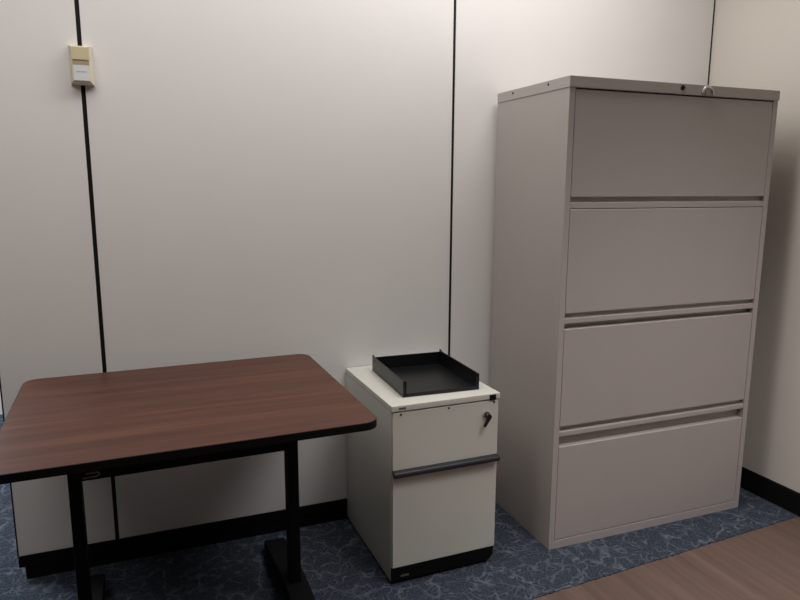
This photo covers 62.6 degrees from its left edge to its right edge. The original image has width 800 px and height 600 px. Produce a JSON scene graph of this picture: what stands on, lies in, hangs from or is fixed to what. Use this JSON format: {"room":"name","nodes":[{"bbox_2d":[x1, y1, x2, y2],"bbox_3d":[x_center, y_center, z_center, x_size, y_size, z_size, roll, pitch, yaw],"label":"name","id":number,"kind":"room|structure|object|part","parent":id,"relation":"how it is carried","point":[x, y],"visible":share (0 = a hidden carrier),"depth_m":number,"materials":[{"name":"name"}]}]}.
{"room":"office","nodes":[
{"label":"office","id":0,"kind":"room"},
{"bbox_2d":[0,0,713,555],"bbox_3d":[0.040,-0.489,2.505,2.817,2.540,0.075,-4,11,-21],"label":"wall","id":1,"kind":"structure","parent":0,"point":[270,178],"depth_m":2.29,"materials":[{"name":"paint"}]},
{"bbox_2d":[0,379,18,556],"bbox_3d":[-1.271,-0.407,1.990,0.004,2.535,0.076,-4,11,-21],"label":"trim","id":2,"kind":"structure","parent":1,"relation":"attached to","point":[0,379],"depth_m":2.14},
{"bbox_2d":[68,45,94,85],"bbox_3d":[-0.969,-0.714,1.999,0.065,0.114,0.036,-4,11,-21],"label":"wall sensor","id":3,"kind":"object","parent":1,"relation":"attached to","point":[80,57],"visible":1,"depth_m":1.99,"materials":[{"name":"beige plastic"}]},
{"bbox_2d":[72,60,88,64],"bbox_3d":[-0.964,-0.716,1.985,0.045,0.013,0.004,-4,11,-21],"label":"vent","id":4,"kind":"object","parent":3,"relation":"attached to","point":[74,62],"depth_m":1.98,"materials":[{"name":"beige plastic"}]},
{"bbox_3d":[-0.963,-0.687,1.990,0.043,0.045,0.004,-4,11,-21],"label":"label plate","id":5,"kind":"part","parent":3,"relation":"part of","materials":[{"name":"plastic"}]},
{"bbox_2d":[74,0,118,538],"bbox_3d":[-0.991,-0.383,2.107,0.013,2.620,0.068,-4,11,-21],"label":"trim","id":6,"kind":"structure","parent":1,"relation":"attached to","point":[76,2],"depth_m":2.10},
{"bbox_2d":[18,498,347,578],"bbox_3d":[0.034,0.799,2.730,2.820,0.085,0.087,-4,11,-21],"label":"baseboard","id":7,"kind":"structure","parent":1,"relation":"attached to","point":[41,564],"depth_m":2.36,"materials":[{"name":"black plastic"}]},
{"bbox_2d":[448,0,455,355],"bbox_3d":[0.188,-0.460,2.570,0.011,2.620,0.068,-4,11,-21],"label":"trim","id":8,"kind":"structure","parent":1,"relation":"attached to","point":[454,22],"depth_m":2.53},
{"bbox_2d":[0,414,799,599],"bbox_3d":[-0.330,1.177,0.947,5.060,0.050,6.960,-4,11,-21],"label":"floor","id":9,"kind":"structure","parent":0,"point":[336,562],"depth_m":2.26,"materials":[{"name":"blue carpet"}]},
{"bbox_2d":[0,354,376,599],"bbox_3d":[-0.608,0.625,1.927,0.896,0.700,0.752,-4,11,-22],"label":"table","id":10,"kind":"object","parent":9,"relation":"on","point":[85,427],"visible":1,"depth_m":1.79,"materials":[{"name":"brown wood"}]},
{"bbox_3d":[-0.884,0.640,1.815,0.032,0.605,0.060,-4,11,-22],"label":"leg","id":11,"kind":"part","parent":10,"relation":"part of","materials":[{"name":"black metal"}]},
{"bbox_3d":[-0.836,0.471,1.777,0.051,0.019,0.016,-4,11,-22],"label":"release lever","id":12,"kind":"part","parent":10,"relation":"part of","materials":[{"name":"metal"}]},
{"bbox_3d":[-0.335,0.603,2.041,0.032,0.605,0.060,-4,11,-22],"label":"leg","id":13,"kind":"part","parent":10,"relation":"part of","materials":[{"name":"black metal"}]},
{"bbox_2d":[346,365,499,581],"bbox_3d":[0.068,0.589,2.390,0.391,0.616,0.500,-4,11,-22],"label":"pedestal","id":14,"kind":"object","parent":9,"relation":"on","point":[421,483],"visible":0.97,"depth_m":2.19,"materials":[{"name":"metal"}]},
{"bbox_2d":[372,349,478,397],"bbox_3d":[0.083,0.253,2.340,0.274,0.062,0.340,-3,11,-19],"label":"tray","id":15,"kind":"object","parent":14,"relation":"on","point":[418,374],"visible":1,"depth_m":2.36,"materials":[{"name":"black plastic"}]},
{"bbox_3d":[0.146,0.893,2.238,0.381,0.047,0.016,-4,11,-22],"label":"kick plate","id":16,"kind":"part","parent":14,"relation":"part of","materials":[{"name":"black metal"}]},
{"bbox_3d":[0.148,0.709,2.210,0.381,0.322,0.024,-4,11,-22],"label":"drawer","id":17,"kind":"part","parent":14,"relation":"part of","materials":[{"name":"metal"}]},
{"bbox_3d":[0.149,0.443,2.164,0.381,0.203,0.024,-4,11,-22],"label":"drawer","id":18,"kind":"part","parent":14,"relation":"part of","materials":[{"name":"metal"}]},
{"bbox_3d":[0.157,0.546,2.159,0.382,0.022,0.026,-4,11,-22],"label":"handle","id":19,"kind":"part","parent":14,"relation":"part of","materials":[{"name":"grey metal"}]},
{"bbox_2d":[484,414,491,426],"bbox_3d":[0.289,0.399,2.184,0.030,0.043,0.016,-4,11,-22],"label":"key","id":20,"kind":"object","parent":14,"relation":"in","point":[489,416],"visible":1,"depth_m":2.18,"materials":[{"name":"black metal"}]},
{"bbox_2d":[490,75,779,549],"bbox_3d":[0.885,0.031,2.607,0.921,1.646,0.477,-4,11,-21],"label":"file cabinet","id":21,"kind":"object","parent":9,"relation":"on","point":[631,215],"visible":0.98,"depth_m":2.39,"materials":[{"name":"beige metal"}]},
{"bbox_3d":[0.960,0.667,2.518,0.865,0.355,0.024,-4,11,-21],"label":"drawer","id":22,"kind":"part","parent":21,"relation":"part of","materials":[{"name":"beige metal"}]},
{"bbox_3d":[0.961,0.245,2.444,0.865,0.350,0.024,-4,11,-21],"label":"drawer","id":23,"kind":"part","parent":21,"relation":"part of","materials":[{"name":"beige metal"}]},
{"bbox_3d":[0.963,-0.155,2.374,0.865,0.352,0.024,-4,11,-21],"label":"drawer","id":24,"kind":"part","parent":21,"relation":"part of","materials":[{"name":"beige metal"}]},
{"bbox_3d":[0.964,-0.537,2.307,0.865,0.344,0.024,-4,11,-21],"label":"drawer","id":25,"kind":"part","parent":21,"relation":"part of","materials":[{"name":"beige metal"}]},
{"bbox_2d":[709,0,799,492],"bbox_3d":[1.978,-0.263,1.627,0.100,2.670,6.960,-4,11,-21],"label":"wall","id":26,"kind":"structure","parent":0,"point":[756,43],"depth_m":2.66,"materials":[{"name":"paint"}]},
{"bbox_2d":[707,0,715,84],"bbox_3d":[1.353,-0.535,3.026,0.008,2.620,0.070,-4,11,-21],"label":"trim","id":27,"kind":"structure","parent":26,"relation":"attached to","point":[714,0],"depth_m":2.89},
{"bbox_2d":[740,467,799,516],"bbox_3d":[2.285,1.119,0.925,0.009,0.092,4.984,-4,11,-21],"label":"baseboard","id":28,"kind":"structure","parent":26,"relation":"attached to","point":[784,497],"depth_m":2.74,"materials":[{"name":"black plastic"}]}
]}

